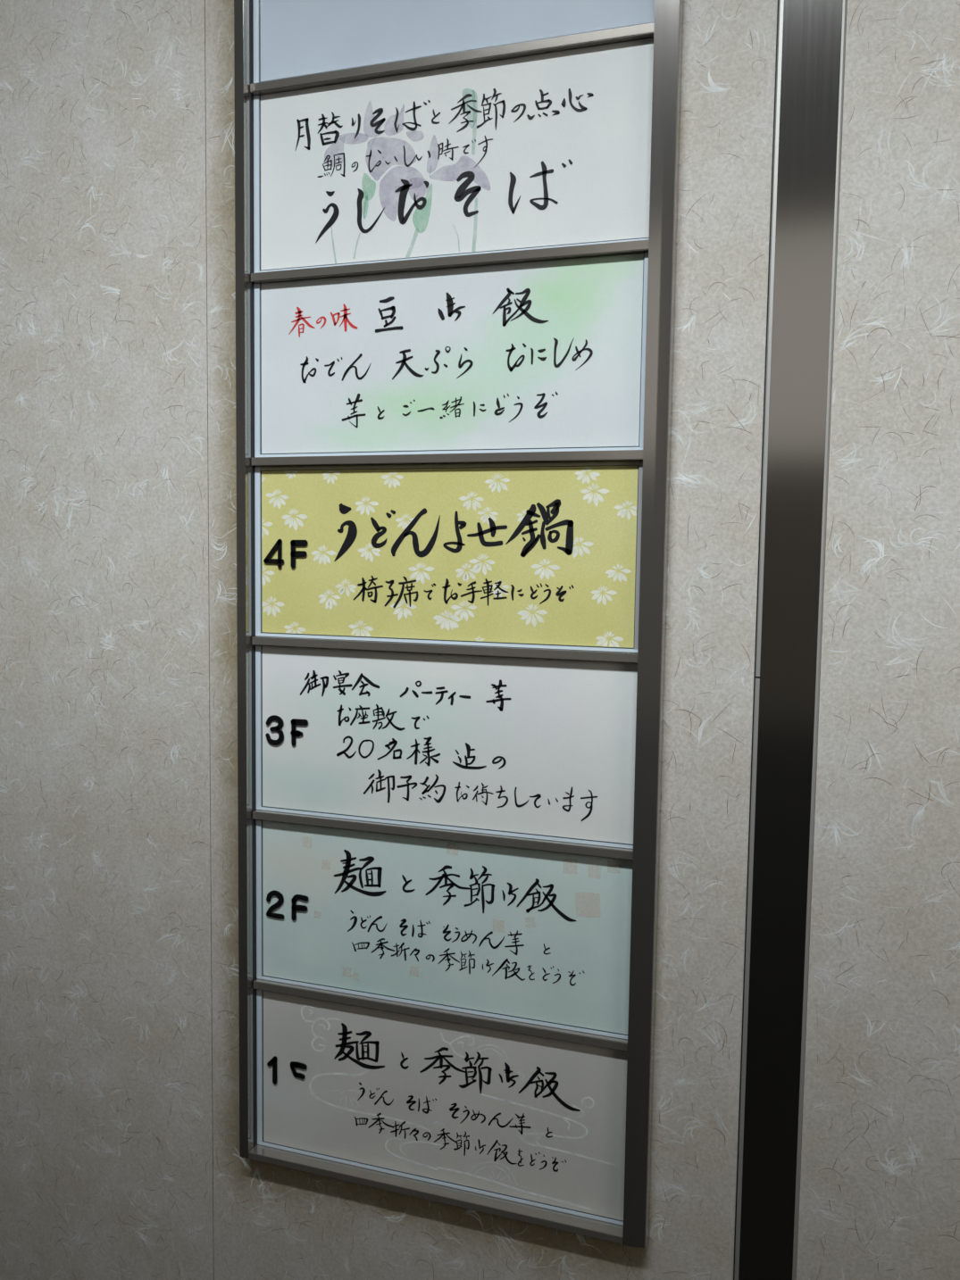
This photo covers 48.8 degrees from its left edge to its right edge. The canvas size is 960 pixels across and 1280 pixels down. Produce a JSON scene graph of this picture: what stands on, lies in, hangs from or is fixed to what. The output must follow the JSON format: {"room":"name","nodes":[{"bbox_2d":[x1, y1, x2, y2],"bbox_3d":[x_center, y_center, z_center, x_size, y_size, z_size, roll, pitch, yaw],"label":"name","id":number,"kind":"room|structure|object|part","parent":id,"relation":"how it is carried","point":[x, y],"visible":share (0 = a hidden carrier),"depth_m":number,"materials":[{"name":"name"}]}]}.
{"room":"elevator interior","nodes":[
{"label":"elevator interior","id":0,"kind":"room"},
{"bbox_2d":[0,0,959,1279],"bbox_3d":[0.163,0.064,0.842,4.500,2.600,0.112,2,5,19],"label":"wall","id":1,"kind":"structure","parent":0,"point":[106,1069],"depth_m":0.89,"materials":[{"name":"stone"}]},
{"bbox_2d":[256,989,627,1225],"bbox_3d":[-0.041,0.381,0.876,0.330,0.144,0.003,2,5,19],"label":"menu panel","id":2,"kind":"object","parent":1,"relation":"attached to","point":[536,1121],"visible":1,"depth_m":0.87,"materials":[{"name":"grey plastic"}]},
{"bbox_2d":[256,819,631,1038],"bbox_3d":[-0.038,0.231,0.864,0.330,0.142,0.003,2,5,19],"label":"menu panel","id":3,"kind":"object","parent":1,"relation":"attached to","point":[520,935],"visible":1,"depth_m":0.86,"materials":[{"name":"grey plastic"}]},
{"bbox_2d":[255,645,637,848],"bbox_3d":[-0.036,0.082,0.852,0.330,0.142,0.003,2,5,19],"label":"menu panel","id":4,"kind":"object","parent":1,"relation":"attached to","point":[544,749],"visible":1,"depth_m":0.85,"materials":[{"name":"white plastic"}]},
{"bbox_2d":[254,460,642,652],"bbox_3d":[-0.034,-0.068,0.840,0.330,0.142,0.003,2,5,19],"label":"menu panel","id":5,"kind":"object","parent":1,"relation":"attached to","point":[543,555],"visible":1,"depth_m":0.84,"materials":[{"name":"yellow plastic"}]},
{"bbox_2d":[261,517,272,538],"bbox_3d":[-0.178,-0.094,0.889,0.011,0.017,0.001,2,5,19],"label":"flower","id":6,"kind":"object","parent":5,"relation":"on","point":[268,524],"depth_m":0.89,"materials":[{"name":"white paper"}]},
{"bbox_2d":[262,565,274,586],"bbox_3d":[-0.178,-0.054,0.892,0.012,0.018,0.001,2,5,19],"label":"flower","id":7,"kind":"object","parent":5,"relation":"on","point":[270,572],"depth_m":0.89,"materials":[{"name":"white paper"}]},
{"bbox_2d":[262,596,284,616],"bbox_3d":[-0.174,-0.028,0.892,0.022,0.018,0.001,2,5,19],"label":"flower","id":8,"kind":"object","parent":5,"relation":"on","point":[266,609],"depth_m":0.89,"materials":[{"name":"white paper"}]},
{"bbox_2d":[265,488,289,508],"bbox_3d":[-0.170,-0.118,0.884,0.023,0.017,0.001,2,5,19],"label":"flower","id":9,"kind":"object","parent":5,"relation":"on","point":[276,502],"depth_m":0.88,"materials":[{"name":"white paper"}]},
{"bbox_2d":[284,471,297,479],"bbox_3d":[-0.157,-0.137,0.878,0.013,0.007,0.001,2,5,19],"label":"flower","id":10,"kind":"object","parent":5,"relation":"on","point":[290,475],"depth_m":0.88,"materials":[{"name":"white paper"}]},
{"bbox_2d":[281,508,307,531],"bbox_3d":[-0.154,-0.100,0.880,0.025,0.019,0.001,2,5,19],"label":"flower","id":11,"kind":"object","parent":5,"relation":"on","point":[302,516],"depth_m":0.88,"materials":[{"name":"white paper"}]},
{"bbox_2d":[283,621,306,633],"bbox_3d":[-0.155,-0.011,0.887,0.021,0.010,0.001,2,5,19],"label":"flower","id":12,"kind":"object","parent":5,"relation":"on","point":[302,629],"depth_m":0.89,"materials":[{"name":"white paper"}]},
{"bbox_2d":[311,545,335,565],"bbox_3d":[-0.129,-0.070,0.873,0.024,0.017,0.001,2,5,19],"label":"flower","id":13,"kind":"object","parent":5,"relation":"on","point":[325,559],"depth_m":0.87,"materials":[{"name":"white paper"}]},
{"bbox_2d":[318,589,340,610],"bbox_3d":[-0.124,-0.034,0.875,0.021,0.018,0.001,2,5,19],"label":"flower","id":14,"kind":"object","parent":5,"relation":"on","point":[328,604],"depth_m":0.87,"materials":[{"name":"white paper"}]},
{"bbox_2d":[322,470,340,484],"bbox_3d":[-0.122,-0.133,0.866,0.017,0.011,0.001,2,5,19],"label":"flower","id":15,"kind":"object","parent":5,"relation":"on","point":[326,475],"depth_m":0.87,"materials":[{"name":"white paper"}]},
{"bbox_2d":[335,578,356,597],"bbox_3d":[-0.110,-0.043,0.869,0.020,0.015,0.001,2,5,19],"label":"flower","id":16,"kind":"object","parent":5,"relation":"on","point":[351,587],"depth_m":0.87,"materials":[{"name":"white paper"}]},
{"bbox_2d":[348,620,373,636],"bbox_3d":[-0.098,-0.010,0.867,0.023,0.014,0.001,2,5,19],"label":"flower","id":17,"kind":"object","parent":5,"relation":"on","point":[369,628],"depth_m":0.87,"materials":[{"name":"white paper"}]},
{"bbox_2d":[355,496,378,515],"bbox_3d":[-0.092,-0.109,0.857,0.022,0.016,0.001,2,5,19],"label":"flower","id":18,"kind":"object","parent":5,"relation":"on","point":[374,503],"depth_m":0.86,"materials":[{"name":"white paper"}]},
{"bbox_2d":[357,542,380,562],"bbox_3d":[-0.090,-0.071,0.860,0.021,0.016,0.001,2,5,19],"label":"flower","id":19,"kind":"object","parent":5,"relation":"on","point":[375,551],"depth_m":0.86,"materials":[{"name":"white paper"}]},
{"bbox_2d":[381,470,403,488],"bbox_3d":[-0.070,-0.129,0.848,0.021,0.015,0.001,2,5,19],"label":"flower","id":20,"kind":"object","parent":5,"relation":"on","point":[395,482],"depth_m":0.85,"materials":[{"name":"white paper"}]},
{"bbox_2d":[390,598,415,620],"bbox_3d":[-0.062,-0.025,0.853,0.024,0.018,0.001,2,5,19],"label":"flower","id":21,"kind":"object","parent":5,"relation":"on","point":[399,616],"depth_m":0.85,"materials":[{"name":"white paper"}]},
{"bbox_2d":[395,514,414,529],"bbox_3d":[-0.059,-0.094,0.847,0.019,0.015,0.001,2,5,19],"label":"flower","id":22,"kind":"object","parent":5,"relation":"on","point":[401,523],"depth_m":0.85,"materials":[{"name":"white paper"}]},
{"bbox_2d":[407,563,434,584],"bbox_3d":[-0.047,-0.053,0.846,0.023,0.018,0.001,2,5,19],"label":"flower","id":23,"kind":"object","parent":5,"relation":"on","point":[419,576],"depth_m":0.85,"materials":[{"name":"white paper"}]},
{"bbox_2d":[432,610,458,630],"bbox_3d":[-0.027,-0.016,0.842,0.023,0.017,0.001,2,5,19],"label":"flower","id":24,"kind":"object","parent":5,"relation":"on","point":[439,619],"depth_m":0.84,"materials":[{"name":"white paper"}]},
{"bbox_2d":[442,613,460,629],"bbox_3d":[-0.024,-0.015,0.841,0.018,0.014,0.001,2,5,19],"label":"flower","id":25,"kind":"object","parent":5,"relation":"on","point":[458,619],"depth_m":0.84,"materials":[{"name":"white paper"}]},
{"bbox_2d":[449,600,477,621],"bbox_3d":[-0.013,-0.023,0.836,0.023,0.017,0.001,2,5,19],"label":"flower","id":26,"kind":"object","parent":5,"relation":"on","point":[454,607],"depth_m":0.84,"materials":[{"name":"white paper"}]},
{"bbox_2d":[455,563,479,581],"bbox_3d":[-0.010,-0.053,0.833,0.021,0.016,0.001,2,5,19],"label":"flower","id":27,"kind":"object","parent":5,"relation":"on","point":[465,577],"depth_m":0.83,"materials":[{"name":"white paper"}]},
{"bbox_2d":[457,490,483,511],"bbox_3d":[-0.007,-0.109,0.828,0.021,0.016,0.001,2,5,19],"label":"flower","id":28,"kind":"object","parent":5,"relation":"on","point":[468,504],"depth_m":0.83,"materials":[{"name":"white paper"}]},
{"bbox_2d":[468,553,495,575],"bbox_3d":[0.002,-0.059,0.829,0.022,0.018,0.001,2,5,19],"label":"flower","id":29,"kind":"object","parent":5,"relation":"on","point":[477,566],"depth_m":0.83,"materials":[{"name":"white paper"}]},
{"bbox_2d":[477,507,498,523],"bbox_3d":[0.006,-0.097,0.824,0.018,0.014,0.001,2,5,19],"label":"flower","id":30,"kind":"object","parent":5,"relation":"on","point":[484,517],"depth_m":0.82,"materials":[{"name":"white paper"}]},
{"bbox_2d":[484,473,509,493],"bbox_3d":[0.013,-0.122,0.820,0.021,0.016,0.001,2,5,19],"label":"flower","id":31,"kind":"object","parent":5,"relation":"on","point":[492,486],"depth_m":0.82,"materials":[{"name":"white paper"}]},
{"bbox_2d":[489,580,509,597],"bbox_3d":[0.015,-0.040,0.825,0.018,0.014,0.001,2,5,19],"label":"flower","id":32,"kind":"object","parent":5,"relation":"on","point":[505,586],"depth_m":0.83,"materials":[{"name":"white paper"}]},
{"bbox_2d":[515,509,532,521],"bbox_3d":[0.035,-0.095,0.814,0.015,0.012,0.001,2,5,19],"label":"flower","id":33,"kind":"object","parent":5,"relation":"on","point":[519,519],"depth_m":0.82,"materials":[{"name":"white paper"}]},
{"bbox_2d":[516,604,547,626],"bbox_3d":[0.040,-0.019,0.818,0.025,0.019,0.001,2,5,19],"label":"flower","id":34,"kind":"object","parent":5,"relation":"on","point":[524,613],"depth_m":0.82,"materials":[{"name":"white paper"}]},
{"bbox_2d":[530,558,560,580],"bbox_3d":[0.050,-0.055,0.812,0.024,0.017,0.001,2,5,19],"label":"flower","id":35,"kind":"object","parent":5,"relation":"on","point":[546,573],"depth_m":0.81,"materials":[{"name":"white paper"}]},
{"bbox_2d":[564,536,593,557],"bbox_3d":[0.075,-0.070,0.802,0.023,0.017,0.001,2,5,19],"label":"flower","id":36,"kind":"object","parent":5,"relation":"on","point":[588,544],"depth_m":0.80,"materials":[{"name":"white paper"}]},
{"bbox_2d":[573,466,599,483],"bbox_3d":[0.081,-0.124,0.796,0.020,0.013,0.001,2,5,19],"label":"flower","id":37,"kind":"object","parent":5,"relation":"on","point":[579,473],"depth_m":0.80,"materials":[{"name":"white paper"}]},
{"bbox_2d":[580,482,609,506],"bbox_3d":[0.086,-0.109,0.795,0.023,0.018,0.001,2,5,19],"label":"flower","id":38,"kind":"object","parent":5,"relation":"on","point":[602,491],"depth_m":0.80,"materials":[{"name":"white paper"}]},
{"bbox_2d":[590,586,616,605],"bbox_3d":[0.093,-0.034,0.798,0.021,0.015,0.001,2,5,19],"label":"flower","id":39,"kind":"object","parent":5,"relation":"on","point":[594,592],"depth_m":0.80,"materials":[{"name":"white paper"}]},
{"bbox_2d":[595,631,623,647],"bbox_3d":[0.098,-0.001,0.799,0.022,0.012,0.001,2,5,19],"label":"flower","id":40,"kind":"object","parent":5,"relation":"on","point":[602,639],"depth_m":0.80,"materials":[{"name":"white paper"}]},
{"bbox_2d":[605,564,631,581],"bbox_3d":[0.104,-0.050,0.793,0.020,0.014,0.001,2,5,19],"label":"flower","id":41,"kind":"object","parent":5,"relation":"on","point":[610,572],"depth_m":0.79,"materials":[{"name":"white paper"}]},
{"bbox_2d":[613,500,636,520],"bbox_3d":[0.108,-0.097,0.788,0.018,0.015,0.001,2,5,19],"label":"flower","id":42,"kind":"object","parent":5,"relation":"on","point":[622,512],"depth_m":0.79,"materials":[{"name":"white paper"}]},
{"bbox_2d":[254,251,648,457],"bbox_3d":[-0.032,-0.217,0.828,0.330,0.142,0.002,2,5,19],"label":"menu panel","id":43,"kind":"object","parent":1,"relation":"attached to","point":[543,355],"visible":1,"depth_m":0.82,"materials":[{"name":"white plastic"}]},
{"bbox_2d":[253,37,653,273],"bbox_3d":[-0.030,-0.367,0.816,0.330,0.142,0.002,2,5,19],"label":"menu panel","id":44,"kind":"object","parent":1,"relation":"attached to","point":[550,150],"visible":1,"depth_m":0.81,"materials":[{"name":"white plastic"}]},
{"bbox_2d":[253,0,654,83],"bbox_3d":[-0.028,-0.518,0.804,0.330,0.146,0.002,2,5,19],"label":"menu panel","id":45,"kind":"object","parent":1,"relation":"attached to","point":[292,38],"visible":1,"depth_m":0.82,"materials":[{"name":"grey plastic"}]},
{"bbox_2d":[233,0,683,1247],"bbox_3d":[-0.032,-0.070,0.832,0.357,1.062,0.016,2,5,19],"label":"sign frame","id":46,"kind":"object","parent":1,"relation":"attached to","point":[666,30],"visible":1,"depth_m":0.81,"materials":[{"name":"grey metal"}]},
{"bbox_3d":[-0.197,-0.077,0.889,0.009,1.062,0.016,2,5,19],"label":"frame post","id":47,"kind":"part","parent":46,"relation":"part of","materials":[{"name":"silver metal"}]},
{"bbox_3d":[-0.044,0.456,0.876,0.331,0.006,0.016,2,5,19],"label":"rail","id":48,"kind":"part","parent":46,"relation":"part of","materials":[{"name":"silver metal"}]},
{"bbox_3d":[0.128,-0.063,0.777,0.018,1.062,0.016,2,5,19],"label":"frame post","id":49,"kind":"part","parent":46,"relation":"part of","materials":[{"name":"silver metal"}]},
{"bbox_2d":[732,0,847,1279],"bbox_3d":[0.225,0.070,0.777,0.046,2.600,0.035,2,5,19],"label":"trim","id":50,"kind":"structure","parent":1,"relation":"attached to","point":[810,38],"depth_m":0.76,"materials":[{"name":"silver metal"}]}
]}

